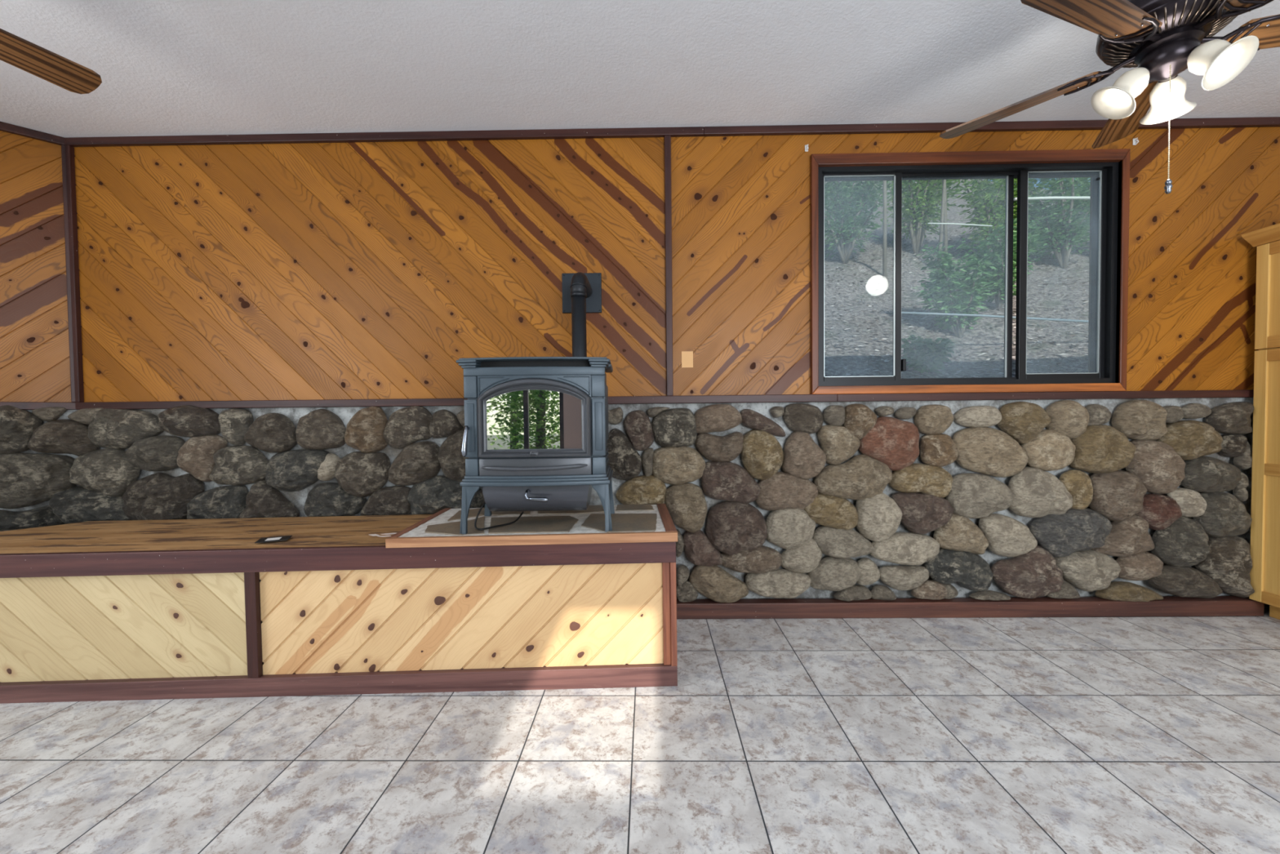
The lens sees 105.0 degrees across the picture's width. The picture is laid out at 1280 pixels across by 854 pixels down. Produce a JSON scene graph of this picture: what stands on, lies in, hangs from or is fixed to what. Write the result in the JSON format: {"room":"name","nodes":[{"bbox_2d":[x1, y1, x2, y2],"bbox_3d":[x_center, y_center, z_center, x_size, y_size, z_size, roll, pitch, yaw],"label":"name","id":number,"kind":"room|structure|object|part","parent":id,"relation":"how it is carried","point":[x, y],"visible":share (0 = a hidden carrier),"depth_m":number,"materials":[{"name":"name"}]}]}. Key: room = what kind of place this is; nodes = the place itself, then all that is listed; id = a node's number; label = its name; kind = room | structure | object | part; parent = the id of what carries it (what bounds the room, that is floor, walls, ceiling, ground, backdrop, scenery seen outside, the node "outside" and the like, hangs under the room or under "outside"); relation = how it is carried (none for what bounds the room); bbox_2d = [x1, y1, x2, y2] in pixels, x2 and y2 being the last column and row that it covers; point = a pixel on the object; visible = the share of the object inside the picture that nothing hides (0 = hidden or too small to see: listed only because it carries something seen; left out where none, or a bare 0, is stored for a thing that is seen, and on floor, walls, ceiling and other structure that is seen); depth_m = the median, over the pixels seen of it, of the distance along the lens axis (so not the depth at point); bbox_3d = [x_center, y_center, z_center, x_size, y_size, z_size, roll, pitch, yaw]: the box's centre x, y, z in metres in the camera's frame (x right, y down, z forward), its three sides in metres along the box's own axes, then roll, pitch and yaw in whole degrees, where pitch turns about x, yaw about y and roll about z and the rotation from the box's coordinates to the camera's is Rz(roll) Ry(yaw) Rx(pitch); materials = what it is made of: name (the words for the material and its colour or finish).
{"room":"living room","nodes":[
{"label":"living room","id":0,"kind":"room"},
{"bbox_2d":[0,130,99,531],"bbox_3d":[-3.279,-0.311,2.101,1.350,2.620,0.299,-2,2,-44],"label":"wall","id":1,"kind":"structure","parent":0,"point":[37,455],"depth_m":2.38,"materials":[{"name":"orange wood"}]},
{"bbox_2d":[0,121,64,145],"bbox_3d":[-3.275,-1.407,2.057,1.150,0.037,0.024,-2,2,-44],"label":"trim","id":2,"kind":"structure","parent":1,"relation":"attached to","point":[6,127],"depth_m":2.37,"materials":[{"name":"brown wood"}]},
{"bbox_2d":[0,401,75,409],"bbox_3d":[-3.268,-0.092,2.097,1.150,0.037,0.045,-2,2,-44],"label":"trim","id":3,"kind":"structure","parent":1,"relation":"attached to","point":[21,405],"depth_m":2.39,"materials":[{"name":"brown wood"}]},
{"bbox_2d":[0,608,1279,853],"bbox_3d":[-0.230,1.053,-0.005,7.920,0.060,5.330,-1,1,1],"label":"floor","id":4,"kind":"structure","parent":0,"point":[1116,735],"depth_m":1.48,"materials":[{"name":"tile"}]},
{"bbox_2d":[0,514,677,703],"bbox_3d":[-1.521,0.714,2.097,3.305,0.580,0.624,-1,1,-2],"label":"wooden platform","id":5,"kind":"object","parent":4,"relation":"on","point":[129,607],"visible":0.99,"depth_m":1.82,"materials":[{"name":"brown wood"}]},
{"bbox_3d":[-2.301,0.737,1.793,1.722,0.392,0.006,-1,1,-2],"label":"panel","id":6,"kind":"part","parent":5,"relation":"part of","materials":[{"name":"yellow wood"}]},
{"bbox_3d":[-1.525,0.454,2.102,3.300,0.018,0.600,-1,1,-2],"label":"panel","id":7,"kind":"part","parent":5,"relation":"part of","materials":[{"name":"brown wood"}]},
{"bbox_2d":[254,535,292,542],"bbox_3d":[-1.439,0.440,1.931,0.104,0.003,0.076,-1,2,-23],"label":"picture card","id":8,"kind":"object","parent":5,"relation":"on","point":[286,537],"visible":1,"depth_m":1.92,"materials":[{"name":"black"}]},
{"bbox_3d":[-1.516,0.488,1.792,3.300,0.082,0.026,-1,1,-2],"label":"rail","id":9,"kind":"part","parent":5,"relation":"part of","materials":[{"name":"brown wood"}]},
{"bbox_3d":[-1.509,0.959,1.808,3.300,0.076,0.026,-1,1,-2],"label":"board","id":10,"kind":"part","parent":5,"relation":"part of","materials":[{"name":"brown wood"}]},
{"bbox_2d":[369,532,395,537],"bbox_3d":[-1.027,0.432,1.964,0.119,0.001,0.058,-1,2,-15],"label":"paper scrap","id":11,"kind":"object","parent":5,"relation":"on","point":[373,535],"visible":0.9,"depth_m":1.97,"materials":[{"name":"beige paper"}]},
{"bbox_3d":[-0.657,0.712,1.839,1.488,0.394,0.007,-1,1,-2],"label":"panel","id":12,"kind":"part","parent":5,"relation":"part of","materials":[{"name":"yellow wood"}]},
{"bbox_2d":[385,503,677,547],"bbox_3d":[-0.399,0.405,2.082,1.060,0.036,0.585,-1,1,-2],"label":"hearth pad","id":13,"kind":"object","parent":5,"relation":"on","point":[647,522],"visible":0.84,"depth_m":1.90,"materials":[{"name":"grey stone"}]},
{"bbox_2d":[456,356,614,533],"bbox_3d":[-0.395,0.066,1.975,0.568,0.651,0.386,-1,1,-1],"label":"stove","id":14,"kind":"object","parent":13,"relation":"on","point":[535,435],"visible":1,"depth_m":1.82,"materials":[{"name":"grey metal"}]},
{"bbox_3d":[-0.644,0.052,1.813,0.024,0.115,0.051,-1,1,-1],"label":"door handle","id":15,"kind":"part","parent":14,"relation":"part of","materials":[{"name":"silver metal"}]},
{"bbox_3d":[-0.634,0.307,1.853,0.078,0.180,0.070,-1,1,-1],"label":"leg","id":16,"kind":"part","parent":14,"relation":"part of","materials":[{"name":"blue metal"}]},
{"bbox_3d":[-0.641,0.300,2.133,0.078,0.180,0.070,-1,1,-1],"label":"leg","id":17,"kind":"part","parent":14,"relation":"part of","materials":[{"name":"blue metal"}]},
{"bbox_3d":[-0.558,0.331,1.972,0.062,0.122,0.242,1,2,37],"label":"power cord","id":18,"kind":"part","parent":14,"relation":"part of","materials":[{"name":"black rubber"}]},
{"bbox_3d":[-0.392,-0.034,1.817,0.418,0.291,0.054,-1,1,-1],"label":"door","id":19,"kind":"part","parent":14,"relation":"part of","materials":[{"name":"grey metal"}]},
{"bbox_3d":[-0.392,-0.028,1.822,0.350,0.223,0.001,-1,1,-1],"label":"glass","id":20,"kind":"part","parent":14,"relation":"part of","materials":[{"name":"clear glass"}]},
{"bbox_3d":[-0.398,-0.242,1.970,0.567,0.035,0.371,-1,1,-1],"label":"plate","id":21,"kind":"part","parent":14,"relation":"part of","materials":[{"name":"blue metal"}]},
{"bbox_3d":[-0.390,0.148,1.820,0.418,0.065,0.073,-1,1,-1],"label":"panel","id":22,"kind":"part","parent":14,"relation":"part of","materials":[{"name":"grey metal"}]},
{"bbox_3d":[-0.383,0.255,1.829,0.088,0.045,0.034,0,1,5],"label":"pan handle","id":23,"kind":"part","parent":14,"relation":"part of","materials":[{"name":"silver metal"}]},
{"bbox_2d":[561,271,601,356],"bbox_3d":[-0.288,-0.299,2.316,0.195,0.925,0.314,-1,1,1],"label":"pipe","id":24,"kind":"object","parent":14,"relation":"attached to","point":[581,291],"visible":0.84,"depth_m":2.18,"materials":[{"name":"black metal"}]},
{"bbox_3d":[-0.290,-0.667,2.451,0.195,0.196,0.023,-1,1,1],"label":"wall plate","id":25,"kind":"part","parent":24,"relation":"part of","materials":[{"name":"black metal"}]},
{"bbox_3d":[-0.144,0.301,1.865,0.078,0.180,0.070,-1,1,-1],"label":"leg","id":26,"kind":"part","parent":14,"relation":"part of","materials":[{"name":"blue metal"}]},
{"bbox_3d":[-0.151,0.294,2.144,0.078,0.180,0.070,-1,1,-1],"label":"leg","id":27,"kind":"part","parent":14,"relation":"part of","materials":[{"name":"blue metal"}]},
{"bbox_3d":[0.101,0.700,1.850,0.028,0.392,0.014,-1,1,-2],"label":"corner post","id":28,"kind":"part","parent":5,"relation":"part of","materials":[{"name":"brown wood"}]},
{"bbox_3d":[0.126,0.700,1.846,0.022,0.392,0.024,-1,1,-2],"label":"corner post","id":29,"kind":"part","parent":5,"relation":"part of","materials":[{"name":"brown wood"}]},
{"bbox_2d":[1240,222,1279,619],"bbox_3d":[3.279,0.003,2.067,0.721,1.860,0.667,-1,1,1],"label":"pantry cabinet","id":30,"kind":"object","parent":4,"relation":"on","point":[1264,550],"visible":1,"depth_m":2.34,"materials":[{"name":"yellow wood"}]},
{"bbox_3d":[3.270,-0.896,2.044,0.721,0.060,0.667,-1,1,1],"label":"crown moulding","id":31,"kind":"part","parent":30,"relation":"part of","materials":[{"name":"brown wood"}]},
{"bbox_3d":[2.986,-0.614,2.063,0.011,0.495,0.621,-1,1,1],"label":"door","id":32,"kind":"part","parent":30,"relation":"part of","materials":[{"name":"brown wood"}]},
{"bbox_3d":[2.991,0.823,2.106,0.010,0.055,0.513,-1,1,1],"label":"rail","id":33,"kind":"part","parent":30,"relation":"part of","materials":[{"name":"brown wood"}]},
{"bbox_3d":[2.995,0.245,2.085,0.011,1.212,0.621,-1,1,1],"label":"door","id":34,"kind":"part","parent":30,"relation":"part of","materials":[{"name":"brown wood"}]},
{"bbox_3d":[2.985,0.208,2.091,0.010,0.055,0.513,-1,1,1],"label":"rail","id":35,"kind":"part","parent":30,"relation":"part of","materials":[{"name":"brown wood"}]},
{"bbox_3d":[2.978,-0.395,2.075,0.010,0.055,0.513,-1,1,1],"label":"rail","id":36,"kind":"part","parent":30,"relation":"part of","materials":[{"name":"brown wood"}]},
{"bbox_3d":[2.979,-0.334,2.077,0.010,0.055,0.513,-1,1,1],"label":"rail","id":37,"kind":"part","parent":30,"relation":"part of","materials":[{"name":"brown wood"}]},
{"bbox_3d":[2.974,-0.834,2.064,0.010,0.055,0.513,-1,1,1],"label":"rail","id":38,"kind":"part","parent":30,"relation":"part of","materials":[{"name":"brown wood"}]},
{"bbox_2d":[0,0,1279,137],"bbox_3d":[-0.255,-1.442,-0.069,7.920,0.080,5.330,-1,1,1],"label":"ceiling","id":39,"kind":"structure","parent":0,"point":[164,67],"depth_m":1.97,"materials":[{"name":"white paint"}]},
{"bbox_2d":[0,28,102,93],"bbox_3d":[-1.983,-1.033,1.053,1.160,0.761,1.208,-1,1,1],"label":"ceiling fan","id":40,"kind":"object","parent":39,"relation":"hanging from","point":[20,53],"visible":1,"depth_m":1.53,"materials":[{"name":"brown wood"}]},
{"bbox_2d":[939,0,1279,194],"bbox_3d":[1.639,-1.081,1.478,1.205,0.761,1.176,-1,1,1],"label":"ceiling fan","id":41,"kind":"object","parent":39,"relation":"hanging from","point":[1164,39],"visible":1,"depth_m":1.46,"materials":[{"name":"brown wood"}]},
{"bbox_3d":[1.379,-1.172,1.807,0.138,0.007,0.480,-18,12,-38],"label":"blade","id":42,"kind":"part","parent":41,"relation":"part of","materials":[{"name":"brown wood"}]},
{"bbox_3d":[1.269,-1.159,1.369,0.480,0.007,0.138,-1,15,-22],"label":"blade","id":43,"kind":"part","parent":41,"relation":"part of","materials":[{"name":"brown wood"}]},
{"bbox_3d":[1.528,-1.062,1.547,0.077,0.082,0.063,-1,1,1],"label":"bulb","id":44,"kind":"part","parent":41,"relation":"part of","materials":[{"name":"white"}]},
{"bbox_3d":[1.514,-1.049,1.554,0.134,0.137,0.126,-1,1,1],"label":"lamp shade","id":45,"kind":"part","parent":41,"relation":"part of","materials":[{"name":"white glass"}]},
{"bbox_3d":[1.831,-1.177,1.838,0.138,0.007,0.480,-15,-6,32],"label":"blade","id":46,"kind":"part","parent":41,"relation":"part of","materials":[{"name":"brown wood"}]},
{"bbox_3d":[1.719,-1.053,1.601,0.129,0.137,0.128,-1,1,1],"label":"lamp shade","id":47,"kind":"part","parent":41,"relation":"part of","materials":[{"name":"white glass"}]},
{"bbox_3d":[1.585,-0.722,1.474,0.017,0.044,0.017,-1,1,1],"label":"chain pull","id":48,"kind":"part","parent":41,"relation":"part of","materials":[{"name":"silver metal"}]},
{"bbox_3d":[1.583,-0.910,1.469,0.004,0.342,0.004,-1,1,1],"label":"pull chain","id":49,"kind":"part","parent":41,"relation":"part of","materials":[{"name":"silver metal"}]},
{"bbox_3d":[1.653,-1.060,1.414,0.063,0.082,0.078,-1,1,1],"label":"bulb","id":50,"kind":"part","parent":41,"relation":"part of","materials":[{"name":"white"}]},
{"bbox_3d":[1.659,-1.047,1.400,0.126,0.137,0.134,-1,1,1],"label":"lamp shade","id":51,"kind":"part","parent":41,"relation":"part of","materials":[{"name":"white glass"}]},
{"bbox_3d":[1.652,-1.157,1.128,0.138,0.007,0.480,12,1,-4],"label":"blade","id":52,"kind":"part","parent":41,"relation":"part of","materials":[{"name":"brown wood"}]},
{"bbox_3d":[2.000,-1.168,1.418,0.480,0.007,0.138,0,-11,14],"label":"blade","id":53,"kind":"part","parent":41,"relation":"part of","materials":[{"name":"brown wood"}]},
{"bbox_2d":[31,126,1279,614],"bbox_3d":[-0.014,-0.354,2.473,7.519,2.620,0.299,-1,1,1],"label":"wall","id":54,"kind":"structure","parent":0,"point":[353,270],"depth_m":2.44,"materials":[{"name":"orange wood"}]},
{"bbox_2d":[61,144,84,402],"bbox_3d":[-2.852,-0.764,2.475,0.034,1.279,0.027,-1,1,1],"label":"trim","id":55,"kind":"structure","parent":54,"relation":"attached to","point":[71,184],"depth_m":2.47,"materials":[{"name":"brown wood"}]},
{"bbox_2d":[75,398,467,409],"bbox_3d":[-1.565,-0.119,2.484,2.586,0.037,0.044,-1,1,1],"label":"trim","id":56,"kind":"structure","parent":54,"relation":"attached to","point":[402,402],"depth_m":2.46,"materials":[{"name":"brown wood"}]},
{"bbox_2d":[64,126,703,146],"bbox_3d":[-1.279,-1.438,2.436,3.186,0.037,0.024,-1,1,1],"label":"trim","id":57,"kind":"structure","parent":54,"relation":"attached to","point":[689,131],"depth_m":2.43,"materials":[{"name":"brown wood"}]},
{"bbox_2d":[664,135,673,395],"bbox_3d":[0.143,-0.794,2.438,0.032,1.279,0.022,-1,1,1],"label":"trim","id":58,"kind":"structure","parent":54,"relation":"attached to","point":[668,195],"depth_m":2.43,"materials":[{"name":"brown wood"}]},
{"bbox_2d":[608,394,837,404],"bbox_3d":[0.352,-0.139,2.460,1.250,0.038,0.046,-1,1,1],"label":"trim","id":59,"kind":"structure","parent":54,"relation":"attached to","point":[763,397],"depth_m":2.44,"materials":[{"name":"brown wood"}]},
{"bbox_2d":[804,144,808,151],"bbox_3d":[0.822,-1.375,2.415,0.016,0.032,0.022,-1,1,1],"label":"curtain hook","id":60,"kind":"object","parent":54,"relation":"attached to","point":[806,148],"visible":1,"depth_m":2.42,"materials":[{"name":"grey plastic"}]},
{"bbox_2d":[809,148,1130,394],"bbox_3d":[1.617,-0.758,2.475,1.541,1.174,0.135,-1,1,1],"label":"window","id":61,"kind":"structure","parent":54,"relation":"in","point":[1108,169],"depth_m":2.44,"materials":[{"name":"black metal"}]},
{"bbox_3d":[0.863,-0.749,2.431,0.033,1.174,0.029,-1,1,1],"label":"casing","id":62,"kind":"part","parent":61,"relation":"part of","materials":[{"name":"brown wood"}]},
{"bbox_3d":[1.109,-0.751,2.481,0.410,1.052,0.024,-1,1,1],"label":"sash","id":63,"kind":"part","parent":61,"relation":"part of","materials":[{"name":"clear glass"}]},
{"bbox_3d":[1.622,-0.223,2.502,1.421,0.029,0.110,-1,1,1],"label":"frame","id":64,"kind":"part","parent":61,"relation":"part of","materials":[{"name":"black metal"}]},
{"bbox_3d":[1.611,-1.284,2.474,1.421,0.019,0.110,-1,1,1],"label":"frame","id":65,"kind":"part","parent":61,"relation":"part of","materials":[{"name":"black metal"}]},
{"bbox_3d":[1.622,-0.190,2.437,1.541,0.040,0.029,-1,1,1],"label":"casing","id":66,"kind":"part","parent":61,"relation":"part of","materials":[{"name":"orange wood"}]},
{"bbox_3d":[1.611,-1.318,2.408,1.541,0.052,0.029,-1,1,1],"label":"casing","id":67,"kind":"part","parent":61,"relation":"part of","materials":[{"name":"brown wood"}]},
{"bbox_3d":[1.601,-0.754,2.509,0.587,1.070,0.024,-1,1,1],"label":"sash","id":68,"kind":"part","parent":61,"relation":"part of","materials":[{"name":"black metal"}]},
{"bbox_3d":[2.120,-0.763,2.469,0.438,1.058,0.024,-1,1,1],"label":"sash","id":69,"kind":"part","parent":61,"relation":"part of","materials":[{"name":"clear glass"}]},
{"bbox_3d":[2.342,-0.758,2.480,0.030,1.086,0.110,-1,1,1],"label":"frame","id":70,"kind":"part","parent":61,"relation":"part of","materials":[{"name":"black metal"}]},
{"bbox_3d":[2.370,-0.764,2.414,0.033,1.174,0.029,-1,1,1],"label":"casing","id":71,"kind":"part","parent":61,"relation":"part of","materials":[{"name":"brown wood"}]},
{"bbox_2d":[676,595,1264,618],"bbox_3d":[1.605,0.902,2.454,2.905,0.078,0.064,-1,1,1],"label":"baseboard","id":72,"kind":"structure","parent":54,"relation":"attached to","point":[1218,606],"depth_m":2.42,"materials":[{"name":"brown wood"}]},
{"bbox_2d":[703,116,1279,136],"bbox_3d":[1.974,-1.470,2.398,3.320,0.037,0.024,-1,1,1],"label":"trim","id":73,"kind":"structure","parent":54,"relation":"attached to","point":[1264,122],"depth_m":2.39,"materials":[{"name":"brown wood"}]},
{"bbox_2d":[837,389,1253,401],"bbox_3d":[2.312,-0.158,2.438,2.670,0.037,0.045,-1,1,1],"label":"trim","id":74,"kind":"structure","parent":54,"relation":"attached to","point":[1242,393],"depth_m":2.42,"materials":[{"name":"brown wood"}]},
{"bbox_2d":[1132,137,1138,145],"bbox_3d":[2.421,-1.395,2.396,0.016,0.032,0.022,-1,1,1],"label":"curtain hook","id":75,"kind":"object","parent":54,"relation":"attached to","point":[1134,143],"visible":1,"depth_m":2.40,"materials":[{"name":"grey plastic"}]},
{"label":"outside","id":76,"kind":"structure","parent":0,"visible":0},
{"bbox_2d":[824,178,1089,378],"bbox_3d":[6.113,-6.538,15.167,24.000,13.977,25.000,-1,1,1],"label":"hillside","id":77,"kind":"structure","parent":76,"point":[1048,300],"depth_m":6.68,"materials":[{"name":"grey gravel"}]},
{"bbox_2d":[824,180,915,263],"bbox_3d":[3.976,-4.394,9.335,2.400,2.637,1.740,0,2,20],"label":"shrub","id":78,"kind":"object","parent":77,"relation":"on","point":[843,233],"visible":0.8,"depth_m":9.19,"materials":[{"name":"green plant"}]},
{"bbox_2d":[882,180,886,279],"bbox_3d":[4.160,-4.553,8.359,0.070,4.201,0.111,-1,1,1],"label":"sapling trunk","id":79,"kind":"object","parent":77,"relation":"on","point":[884,182],"visible":0.28,"depth_m":8.35,"materials":[{"name":"grey plant"}]},
{"bbox_2d":[859,179,968,254],"bbox_3d":[5.977,-5.141,10.139,2.623,3.105,2.093,-1,2,-24],"label":"shrub","id":80,"kind":"object","parent":77,"relation":"on","point":[920,211],"visible":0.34,"depth_m":10.14,"materials":[{"name":"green plant"}]},
{"bbox_2d":[901,334,955,373],"bbox_3d":[2.865,-0.731,4.880,0.398,0.440,0.579,-2,2,-40],"label":"shrub","id":81,"kind":"object","parent":77,"relation":"on","point":[931,356],"visible":0.98,"depth_m":4.85,"materials":[{"name":"grey plant"}]},
{"bbox_2d":[937,179,946,269],"bbox_3d":[5.389,-4.498,8.647,0.345,3.803,0.102,-1,1,1],"label":"sapling trunk","id":82,"kind":"object","parent":77,"relation":"on","point":[943,201],"visible":0.21,"depth_m":8.63,"materials":[{"name":"grey plant"}]},
{"bbox_2d":[942,179,947,253],"bbox_3d":[5.822,-5.114,9.415,0.159,4.002,0.106,0,2,23],"label":"sapling trunk","id":83,"kind":"object","parent":77,"relation":"on","point":[945,230],"visible":0.19,"depth_m":9.41,"materials":[{"name":"grey plant"}]},
{"bbox_2d":[911,241,996,338],"bbox_3d":[3.825,-1.640,6.037,0.985,1.190,0.818,0,1,9],"label":"shrub","id":84,"kind":"object","parent":77,"relation":"on","point":[950,300],"visible":0.98,"depth_m":5.88,"materials":[{"name":"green plant"}]},
{"bbox_2d":[824,227,1088,377],"bbox_3d":[7.141,-2.364,8.044,14.328,5.142,9.254,-1,1,1],"label":"fallen leaves","id":85,"kind":"object","parent":77,"relation":"on","point":[1052,367],"visible":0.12,"depth_m":6.17,"materials":[{"name":"grey plant"}]},
{"bbox_2d":[927,222,992,226],"bbox_3d":[5.505,-3.479,8.450,1.094,0.084,0.024,-1,1,1],"label":"fallen branch","id":86,"kind":"object","parent":77,"relation":"on","point":[927,223],"visible":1,"depth_m":8.44,"materials":[{"name":"grey"}]},
{"bbox_2d":[892,311,1088,322],"bbox_3d":[3.933,-1.172,5.277,2.422,0.170,0.024,-1,1,1],"label":"pipe","id":87,"kind":"object","parent":77,"relation":"on","point":[903,313],"visible":0.71,"depth_m":5.27,"materials":[{"name":"grey plastic"}]},
{"bbox_2d":[934,177,1057,262],"bbox_3d":[6.937,-4.472,9.331,2.272,2.776,1.911,-1,1,1],"label":"shrub","id":88,"kind":"object","parent":77,"relation":"on","point":[987,205],"visible":0.38,"depth_m":9.25,"materials":[{"name":"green plant"}]},
{"bbox_2d":[952,216,1049,311],"bbox_3d":[5.045,-2.238,6.794,1.186,1.356,0.974,-1,2,-14],"label":"shrub","id":89,"kind":"object","parent":77,"relation":"on","point":[997,290],"visible":0.52,"depth_m":6.66,"materials":[{"name":"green plant"}]},
{"bbox_2d":[993,177,1090,268],"bbox_3d":[7.766,-4.143,8.829,2.273,2.649,2.345,-1,1,1],"label":"shrub","id":90,"kind":"object","parent":77,"relation":"on","point":[1069,224],"visible":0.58,"depth_m":8.78,"materials":[{"name":"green plant"}]},
{"bbox_2d":[1013,196,1089,200],"bbox_3d":[6.445,-3.465,7.440,1.536,0.057,0.044,-1,1,1],"label":"pole","id":91,"kind":"object","parent":77,"relation":"on","point":[1031,197],"visible":0.71,"depth_m":7.42,"materials":[{"name":"grey"}]},
{"bbox_2d":[1040,177,1090,250],"bbox_3d":[9.110,-4.583,9.443,2.517,2.770,2.244,0,2,22],"label":"shrub","id":92,"kind":"object","parent":77,"relation":"on","point":[1086,242],"visible":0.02,"depth_m":9.91,"materials":[{"name":"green plant"}]}
]}

